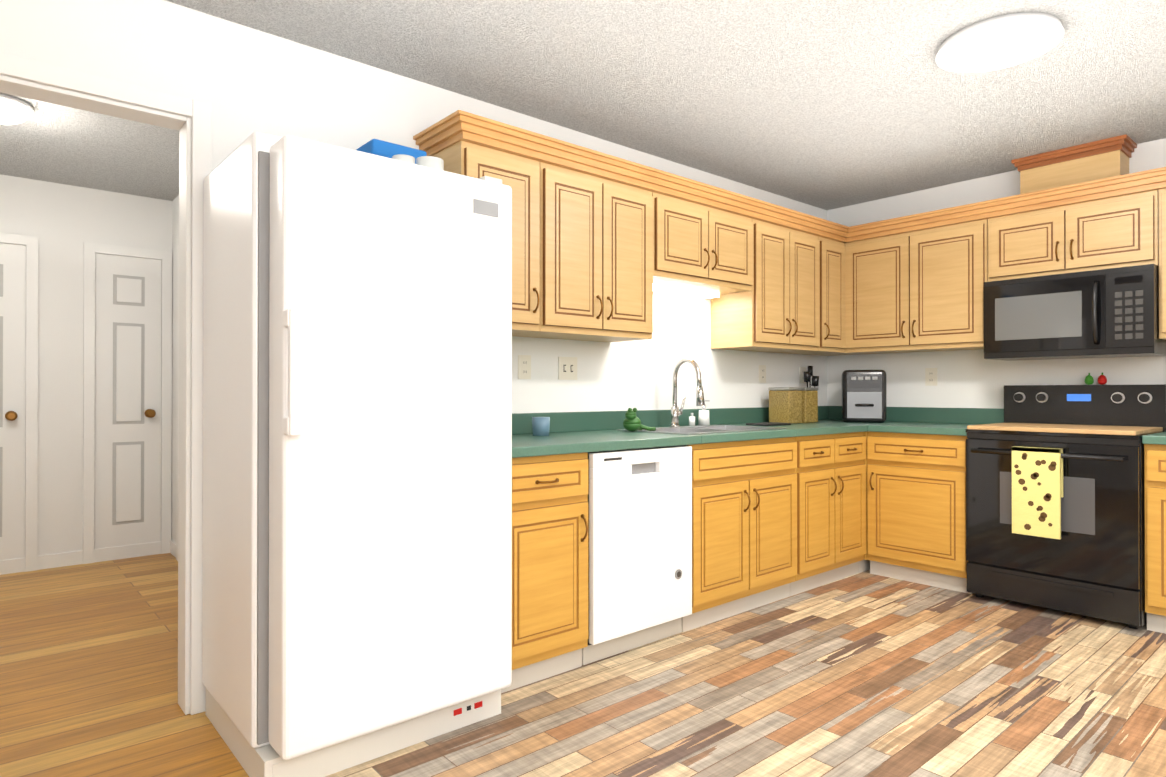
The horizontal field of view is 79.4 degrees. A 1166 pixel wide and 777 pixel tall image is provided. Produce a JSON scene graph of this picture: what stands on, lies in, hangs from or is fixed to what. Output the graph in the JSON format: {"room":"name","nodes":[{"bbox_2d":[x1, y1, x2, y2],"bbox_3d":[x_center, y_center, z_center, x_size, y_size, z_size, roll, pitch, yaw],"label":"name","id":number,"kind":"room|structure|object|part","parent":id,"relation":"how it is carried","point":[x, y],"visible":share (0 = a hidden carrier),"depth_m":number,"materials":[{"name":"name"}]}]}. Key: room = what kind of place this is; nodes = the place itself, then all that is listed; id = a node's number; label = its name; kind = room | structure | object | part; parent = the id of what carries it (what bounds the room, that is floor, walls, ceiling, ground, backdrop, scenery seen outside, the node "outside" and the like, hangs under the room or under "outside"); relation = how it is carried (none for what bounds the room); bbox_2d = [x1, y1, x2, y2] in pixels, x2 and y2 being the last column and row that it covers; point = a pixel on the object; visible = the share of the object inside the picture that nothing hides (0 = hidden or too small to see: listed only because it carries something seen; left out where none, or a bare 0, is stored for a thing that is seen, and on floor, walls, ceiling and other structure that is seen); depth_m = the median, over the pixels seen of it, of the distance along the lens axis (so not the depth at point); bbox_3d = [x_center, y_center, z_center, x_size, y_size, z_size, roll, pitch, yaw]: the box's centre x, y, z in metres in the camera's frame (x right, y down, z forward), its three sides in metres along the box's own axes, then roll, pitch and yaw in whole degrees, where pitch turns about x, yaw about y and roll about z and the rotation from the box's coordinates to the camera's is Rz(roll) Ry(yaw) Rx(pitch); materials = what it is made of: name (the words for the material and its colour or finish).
{"room":"kitchen","nodes":[
{"label":"kitchen","id":0,"kind":"room"},
{"bbox_2d":[0,174,171,557],"bbox_3d":[-3.962,-0.089,4.042,3.020,2.450,0.120,0,0,-41],"label":"wall","id":1,"kind":"structure","parent":0,"point":[63,222],"depth_m":4.51,"materials":[{"name":"white paint"}]},
{"bbox_2d":[0,232,38,571],"bbox_3d":[-3.745,0.091,4.103,0.890,2.090,0.069,0,0,-41],"label":"bedroom door","id":2,"kind":"structure","parent":1,"relation":"in","point":[19,262],"depth_m":4.36,"materials":[{"name":"white wood"}]},
{"bbox_2d":[0,541,160,574],"bbox_3d":[-3.586,1.095,4.274,1.860,0.085,0.012,0,0,-41],"label":"baseboard","id":3,"kind":"structure","parent":1,"relation":"attached to","point":[9,566],"depth_m":4.54,"materials":[{"name":"white"}]},
{"bbox_2d":[83,242,171,563],"bbox_3d":[-3.041,0.094,4.709,0.501,2.090,0.069,0,0,-41],"label":"closet door","id":4,"kind":"structure","parent":1,"relation":"in","point":[127,387],"depth_m":4.72,"materials":[{"name":"white wood"}]},
{"bbox_2d":[171,195,178,542],"bbox_3d":[-1.934,-0.089,3.909,0.120,2.450,2.730,0,0,-41],"label":"wall","id":5,"kind":"structure","parent":0,"point":[175,222],"depth_m":4.84,"materials":[{"name":"white paint"}]},
{"bbox_2d":[170,540,175,556],"bbox_3d":[-1.984,1.093,3.860,0.012,0.085,2.730,0,0,-41],"label":"baseboard","id":6,"kind":"structure","parent":5,"relation":"attached to","point":[172,544],"depth_m":4.81,"materials":[{"name":"white wood"}]},
{"bbox_2d":[176,245,178,560],"bbox_3d":[-2.531,0.093,4.455,0.069,2.090,0.580,0,0,-41],"label":"bathroom door","id":7,"kind":"structure","parent":5,"relation":"in","point":[177,418],"depth_m":4.66,"materials":[{"name":"white wood"}]},
{"bbox_2d":[0,0,826,571],"bbox_3d":[-0.701,-0.093,3.090,6.720,2.450,0.120,0,0,-41],"label":"wall","id":8,"kind":"structure","parent":0,"point":[246,82],"depth_m":2.82,"materials":[{"name":"white paint"}]},
{"bbox_2d":[0,52,211,714],"bbox_3d":[-1.729,0.061,2.203,0.989,2.132,0.152,0,0,-41],"label":"door frame","id":9,"kind":"structure","parent":8,"relation":"attached to","point":[191,694],"depth_m":2.44,"materials":[{"name":"white wood"}]},
{"bbox_2d":[433,141,539,333],"bbox_3d":[-0.418,-0.624,3.019,0.391,0.750,0.356,0,0,-41],"label":"upper cabinet","id":10,"kind":"object","parent":8,"relation":"attached to","point":[519,176],"visible":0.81,"depth_m":2.96,"materials":[{"name":"brown wood"}]},
{"bbox_2d":[518,355,530,378],"bbox_3d":[-0.280,-0.102,3.367,0.075,0.115,0.008,0,0,-41],"label":"electrical outlet","id":11,"kind":"object","parent":8,"relation":"attached to","point":[524,366],"visible":1,"depth_m":3.36,"materials":[{"name":"white plastic"}]},
{"bbox_2d":[558,357,576,379],"bbox_3d":[-0.073,-0.101,3.541,0.120,0.115,0.014,0,0,-41],"label":"light switch","id":12,"kind":"object","parent":8,"relation":"attached to","point":[567,368],"visible":1,"depth_m":3.54,"materials":[{"name":"white plastic"}]},
{"bbox_2d":[512,162,652,341],"bbox_3d":[-0.001,-0.622,3.378,0.701,0.750,0.356,0,0,-41],"label":"upper cabinet","id":13,"kind":"object","parent":8,"relation":"attached to","point":[596,259],"visible":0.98,"depth_m":3.24,"materials":[{"name":"brown wood"}]},
{"bbox_2d":[652,192,752,294],"bbox_3d":[0.581,-0.780,3.879,0.826,0.430,0.356,0,0,-41],"label":"upper cabinet","id":14,"kind":"object","parent":8,"relation":"attached to","point":[700,247],"visible":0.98,"depth_m":3.74,"materials":[{"name":"brown wood"}]},
{"bbox_2d":[413,110,848,242],"bbox_3d":[0.657,-1.026,3.934,3.322,0.087,0.376,0,0,-41],"label":"crown molding","id":15,"kind":"structure","parent":14,"relation":"attached to","point":[457,126],"depth_m":3.25,"materials":[{"name":"brown wood"}]},
{"bbox_2d":[653,283,718,297],"bbox_3d":[0.518,-0.551,3.944,0.680,0.024,0.080,0,0,-41],"label":"under-cabinet light","id":16,"kind":"object","parent":14,"relation":"attached to","point":[680,290],"visible":0.64,"depth_m":3.95,"materials":[{"name":"white plastic"}]},
{"bbox_2d":[759,365,765,382],"bbox_3d":[1.182,-0.096,4.627,0.075,0.115,0.008,0,0,-41],"label":"electrical outlet","id":17,"kind":"object","parent":8,"relation":"attached to","point":[762,373],"visible":1,"depth_m":4.62,"materials":[{"name":"white plastic"}]},
{"bbox_2d":[711,219,819,352],"bbox_3d":[1.164,-0.617,4.381,0.706,0.750,0.356,0,0,-41],"label":"upper cabinet","id":18,"kind":"object","parent":8,"relation":"attached to","point":[776,309],"visible":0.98,"depth_m":4.22,"materials":[{"name":"brown wood"}]},
{"bbox_2d":[799,367,805,382],"bbox_3d":[1.546,-0.095,4.940,0.075,0.115,0.008,0,0,-41],"label":"electrical outlet","id":19,"kind":"object","parent":8,"relation":"attached to","point":[802,370],"visible":0.69,"depth_m":4.93,"materials":[{"name":"white plastic"}]},
{"bbox_2d":[786,236,861,355],"bbox_3d":[1.671,-0.615,4.818,0.624,0.750,0.356,0,0,-41],"label":"upper cabinet","id":20,"kind":"object","parent":8,"relation":"attached to","point":[825,351],"depth_m":4.60,"materials":[{"name":"brown wood"}]},
{"bbox_3d":[1.653,-0.610,4.603,0.291,0.682,0.054,0,0,-41],"label":"wall cabinet","id":21,"kind":"part","parent":20,"relation":"part of","materials":[{"name":"brown wood"}]},
{"bbox_2d":[0,0,1165,209],"bbox_3d":[0.060,-1.363,2.121,6.840,0.080,8.290,0,0,-41],"label":"ceiling","id":22,"kind":"structure","parent":0,"point":[828,104],"depth_m":3.04,"materials":[{"name":"white paint"}]},
{"bbox_2d":[0,93,33,124],"bbox_3d":[-2.684,-1.270,3.222,0.260,0.094,0.260,0,0,-41],"label":"light","id":23,"kind":"object","parent":22,"relation":"attached to","point":[14,110],"visible":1,"depth_m":3.20,"materials":[{"name":"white glass"}]},
{"bbox_2d":[936,12,1063,72],"bbox_3d":[1.571,-1.290,2.664,0.420,0.060,0.420,0,0,-41],"label":"kitchen ceiling light","id":24,"kind":"object","parent":22,"relation":"attached to","point":[999,42],"visible":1,"depth_m":2.59,"materials":[{"name":"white glass"}]},
{"bbox_2d":[0,553,1165,776],"bbox_3d":[0.060,1.152,2.109,6.840,0.050,8.290,0,0,-41],"label":"floor","id":25,"kind":"structure","parent":0,"point":[865,674],"depth_m":2.57,"materials":[{"name":"brown wood"}]},
{"bbox_2d":[202,131,511,776],"bbox_3d":[-0.761,0.196,2.400,0.800,1.865,0.805,0,0,-41],"label":"fridge","id":26,"kind":"object","parent":25,"relation":"on","point":[266,761],"depth_m":2.09,"materials":[{"name":"white metal"}]},
{"bbox_3d":[-0.778,-0.044,1.887,0.040,0.340,0.049,0,0,-41],"label":"fridge handle","id":27,"kind":"part","parent":26,"relation":"part of","materials":[{"name":"white plastic"}]},
{"bbox_3d":[-0.777,0.146,2.419,0.800,1.765,0.755,0,0,-41],"label":"fridge","id":28,"kind":"part","parent":26,"relation":"part of","materials":[{"name":"white metal"}]},
{"bbox_2d":[356,139,426,163],"bbox_3d":[-0.758,-0.821,2.700,0.240,0.168,0.280,0,0,-41],"label":"tray","id":29,"kind":"object","parent":26,"relation":"on","point":[381,148],"visible":0.19,"depth_m":2.58,"materials":[{"name":"blue plastic"}]},
{"bbox_2d":[392,154,443,169],"bbox_3d":[-0.597,-0.787,2.536,0.210,0.100,0.120,0,0,-41],"label":"container","id":30,"kind":"object","parent":26,"relation":"on","point":[433,162],"visible":0.33,"depth_m":2.53,"materials":[{"name":"white plastic"}]},
{"bbox_2d":[501,452,587,692],"bbox_3d":[-0.328,0.694,2.896,0.445,0.874,0.652,0,0,-41],"label":"base cabinet","id":31,"kind":"object","parent":25,"relation":"on","point":[549,565],"visible":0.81,"depth_m":2.69,"materials":[{"name":"brown wood"}]},
{"bbox_2d":[582,445,691,664],"bbox_3d":[0.071,0.696,3.247,0.604,0.872,0.624,0,0,-41],"label":"dishwasher","id":32,"kind":"object","parent":25,"relation":"on","point":[639,529],"depth_m":2.99,"materials":[{"name":"white metal"}]},
{"bbox_3d":[0.266,0.570,3.007,0.472,0.567,0.006,0,0,-41],"label":"dishwasher panel","id":33,"kind":"part","parent":32,"relation":"part of","materials":[{"name":"white metal"}]},
{"bbox_2d":[681,437,796,631],"bbox_3d":[0.642,0.698,3.731,0.878,0.874,0.652,0,0,-41],"label":"base cabinet","id":34,"kind":"object","parent":25,"relation":"on","point":[744,526],"visible":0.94,"depth_m":3.48,"materials":[{"name":"brown wood"}]},
{"bbox_2d":[512,406,871,457],"bbox_3d":[0.753,0.190,3.831,3.303,0.139,0.648,0,0,-41],"label":"countertop","id":35,"kind":"structure","parent":34,"relation":"on","point":[580,432],"depth_m":3.51,"materials":[{"name":"green laminate"}]},
{"bbox_2d":[532,417,549,435],"bbox_3d":[-0.194,0.174,3.235,0.084,0.085,0.083,0,0,-41],"label":"cup","id":36,"kind":"object","parent":35,"relation":"on","point":[540,426],"visible":1,"depth_m":3.20,"materials":[{"name":"blue"}]},
{"bbox_2d":[623,408,655,430],"bbox_3d":[0.273,0.158,3.584,0.182,0.123,0.122,0,0,-41],"label":"frog figurine","id":37,"kind":"object","parent":35,"relation":"on","point":[631,421],"visible":1,"depth_m":3.53,"materials":[{"name":"green ceramic"}]},
{"bbox_2d":[670,358,704,426],"bbox_3d":[0.582,0.023,3.820,0.104,0.380,0.232,0,0,-41],"label":"faucet","id":38,"kind":"object","parent":35,"relation":"on","point":[676,412],"visible":1,"depth_m":3.85,"materials":[{"name":"silver metal"}]},
{"bbox_2d":[689,413,694,425],"bbox_3d":[0.624,0.180,4.018,0.036,0.080,0.036,0,0,-41],"label":"bottle","id":39,"kind":"object","parent":35,"relation":"on","point":[691,420],"visible":0.81,"depth_m":4.00,"materials":[{"name":"white plastic"}]},
{"bbox_2d":[616,425,786,434],"bbox_3d":[0.642,0.304,3.736,0.816,0.182,0.486,0,0,-41],"label":"sink","id":40,"kind":"object","parent":35,"relation":"in","point":[689,430],"visible":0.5,"depth_m":3.78,"materials":[{"name":"silver metal"}]},
{"bbox_2d":[698,400,709,425],"bbox_3d":[0.705,0.143,4.077,0.068,0.155,0.074,0,0,-41],"label":"soap dispenser","id":41,"kind":"object","parent":35,"relation":"on","point":[703,419],"visible":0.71,"depth_m":4.05,"materials":[{"name":"white plastic"}]},
{"bbox_2d":[746,422,790,425],"bbox_3d":[1.123,0.215,4.250,0.240,0.012,0.160,0,0,-41],"label":"trivet","id":42,"kind":"object","parent":35,"relation":"on","point":[767,424],"visible":1,"depth_m":4.20,"materials":[{"name":"black"}]},
{"bbox_2d":[768,387,801,423],"bbox_3d":[1.298,0.108,4.507,0.156,0.230,0.156,0,0,-41],"label":"storage jar","id":43,"kind":"object","parent":35,"relation":"on","point":[785,404],"visible":0.88,"depth_m":4.45,"materials":[{"name":"brown"}]},
{"bbox_2d":[801,387,817,422],"bbox_3d":[1.442,0.108,4.631,0.156,0.230,0.156,0,0,-41],"label":"storage jar","id":44,"kind":"object","parent":35,"relation":"on","point":[809,404],"visible":0.54,"depth_m":4.56,"materials":[{"name":"brown"}]},
{"bbox_2d":[804,366,818,386],"bbox_3d":[1.565,0.033,4.816,0.120,0.382,0.119,0,0,-41],"label":"utensil crock","id":45,"kind":"object","parent":35,"relation":"on","point":[808,374],"visible":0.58,"depth_m":4.78,"materials":[{"name":"black"}]},
{"bbox_2d":[842,370,886,422],"bbox_3d":[1.876,0.051,4.702,0.270,0.345,0.280,0,0,19],"label":"air fryer","id":46,"kind":"object","parent":35,"relation":"on","point":[846,389],"visible":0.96,"depth_m":4.57,"materials":[{"name":"black"}]},
{"bbox_2d":[847,374,881,417],"bbox_3d":[1.826,0.050,4.565,0.116,0.285,0.183,0,0,-41],"label":"panel","id":47,"kind":"object","parent":46,"relation":"attached to","point":[864,404],"visible":1,"depth_m":4.57,"materials":[{"name":"silver"}]},
{"bbox_2d":[790,432,865,595],"bbox_3d":[1.260,0.700,4.263,0.746,0.874,0.652,0,0,-41],"label":"base cabinet","id":48,"kind":"object","parent":25,"relation":"on","point":[830,470],"visible":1,"depth_m":4.02,"materials":[{"name":"brown wood"}]},
{"bbox_2d":[859,432,869,572],"bbox_3d":[1.760,0.702,4.721,0.606,0.874,0.610,0,0,-41],"label":"base cabinet","id":49,"kind":"object","parent":25,"relation":"on","point":[864,565],"depth_m":4.30,"materials":[{"name":"brown wood"}]},
{"bbox_3d":[1.742,0.655,4.310,0.041,0.784,0.011,0,0,-41],"label":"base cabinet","id":50,"kind":"part","parent":49,"relation":"part of","materials":[{"name":"brown wood"}]},
{"bbox_2d":[867,431,972,593],"bbox_3d":[2.136,0.700,4.255,0.652,0.874,0.584,0,0,-41],"label":"base cabinet","id":51,"kind":"object","parent":25,"relation":"on","point":[916,508],"visible":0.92,"depth_m":4.05,"materials":[{"name":"brown wood"}]},
{"bbox_2d":[872,407,1003,435],"bbox_3d":[2.156,0.192,4.249,0.633,0.139,0.549,0,0,-41],"label":"countertop","id":52,"kind":"structure","parent":51,"relation":"on","point":[914,420],"depth_m":4.39,"materials":[{"name":"green laminate"}]},
{"bbox_2d":[966,384,1165,628],"bbox_3d":[2.541,0.557,3.715,0.707,1.155,0.754,0,0,-41],"label":"stove","id":53,"kind":"object","parent":25,"relation":"on","point":[1090,562],"depth_m":3.53,"materials":[{"name":"black metal"}]},
{"bbox_2d":[1012,446,1062,538],"bbox_3d":[2.268,0.515,3.508,0.057,0.438,0.210,0,0,-41],"label":"dish towel","id":54,"kind":"object","parent":53,"relation":"hanging from","point":[1037,483],"visible":1,"depth_m":3.48,"materials":[{"name":"yellow fabric"}]},
{"bbox_3d":[2.513,0.180,3.692,0.632,0.321,0.654,0,0,-41],"label":"stove handle","id":55,"kind":"part","parent":53,"relation":"part of","materials":[{"name":"black metal"}]},
{"bbox_2d":[967,423,1162,435],"bbox_3d":[2.531,0.210,3.707,0.575,0.020,0.730,0,0,-41],"label":"board","id":56,"kind":"object","parent":53,"relation":"on","point":[1090,429],"visible":1,"depth_m":3.58,"materials":[{"name":"brown wood"}]},
{"bbox_2d":[1084,373,1093,384],"bbox_3d":[2.808,-0.054,3.897,0.043,0.067,0.043,0,0,34],"label":"pepper shaker","id":57,"kind":"object","parent":53,"relation":"on","point":[1089,380],"depth_m":3.88,"materials":[{"name":"green ceramic"}]},
{"bbox_2d":[1097,373,1106,384],"bbox_3d":[2.847,-0.054,3.851,0.043,0.067,0.043,0,0,34],"label":"pepper shaker","id":58,"kind":"object","parent":53,"relation":"on","point":[1101,380],"depth_m":3.84,"materials":[{"name":"red ceramic"}]},
{"bbox_2d":[1144,444,1165,633],"bbox_3d":[3.034,0.695,3.213,0.652,0.874,0.636,0,0,-41],"label":"base cabinet","id":59,"kind":"object","parent":25,"relation":"on","point":[1155,523],"visible":1,"depth_m":3.24,"materials":[{"name":"brown wood"}]},
{"bbox_2d":[1142,432,1165,444],"bbox_3d":[3.040,0.187,3.222,0.633,0.139,0.639,0,0,-41],"label":"countertop","id":60,"kind":"structure","parent":59,"relation":"on","point":[1156,438],"depth_m":3.23,"materials":[{"name":"green laminate"}]},
{"bbox_2d":[827,138,1165,408],"bbox_3d":[3.535,-0.093,3.228,0.120,2.450,5.200,0,0,-41],"label":"wall","id":61,"kind":"structure","parent":0,"point":[970,379],"depth_m":4.44,"materials":[{"name":"white paint"}]},
{"bbox_2d":[845,219,987,353],"bbox_3d":[2.145,-0.617,4.477,0.356,0.750,0.879,0,0,-41],"label":"upper cabinet","id":62,"kind":"object","parent":61,"relation":"attached to","point":[917,291],"visible":0.96,"depth_m":4.35,"materials":[{"name":"brown wood"}]},
{"bbox_2d":[925,368,936,385],"bbox_3d":[2.276,-0.076,4.591,0.008,0.115,0.075,0,0,-41],"label":"electrical outlet","id":63,"kind":"object","parent":61,"relation":"attached to","point":[930,376],"visible":1,"depth_m":4.59,"materials":[{"name":"white plastic"}]},
{"bbox_2d":[988,190,1158,281],"bbox_3d":[2.686,-0.802,3.849,0.356,0.385,0.772,0,0,-41],"label":"upper cabinet","id":64,"kind":"object","parent":61,"relation":"attached to","point":[1114,232],"visible":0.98,"depth_m":3.72,"materials":[{"name":"brown wood"}]},
{"bbox_2d":[849,167,1165,241],"bbox_3d":[2.673,-1.026,3.850,0.376,0.087,2.370,0,0,-41],"label":"crown molding","id":65,"kind":"structure","parent":64,"relation":"attached to","point":[1153,179],"depth_m":3.90,"materials":[{"name":"brown wood"}]},
{"bbox_2d":[983,264,1165,360],"bbox_3d":[2.655,-0.388,3.818,0.438,0.437,0.766,0,0,-41],"label":"microwave","id":66,"kind":"object","parent":64,"relation":"attached to","point":[1047,317],"depth_m":3.67,"materials":[{"name":"black"}]},
{"bbox_3d":[2.611,-0.390,3.580,0.060,0.327,0.022,0,0,-41],"label":"mounted microwave handle","id":67,"kind":"part","parent":66,"relation":"part of","materials":[{"name":"black plastic"}]},
{"bbox_2d":[1011,134,1136,193],"bbox_3d":[2.722,-1.192,3.908,0.227,0.243,0.533,0,0,-41],"label":"enclosure","id":68,"kind":"object","parent":61,"relation":"attached to","point":[1097,160],"visible":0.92,"depth_m":3.82,"materials":[{"name":"brown wood"}]},
{"bbox_2d":[1159,188,1165,339],"bbox_3d":[3.179,-0.623,3.276,0.356,0.750,0.732,0,0,-41],"label":"upper cabinet","id":69,"kind":"object","parent":61,"relation":"attached to","point":[1162,263],"visible":0.92,"depth_m":3.45,"materials":[{"name":"brown wood"}]}
]}

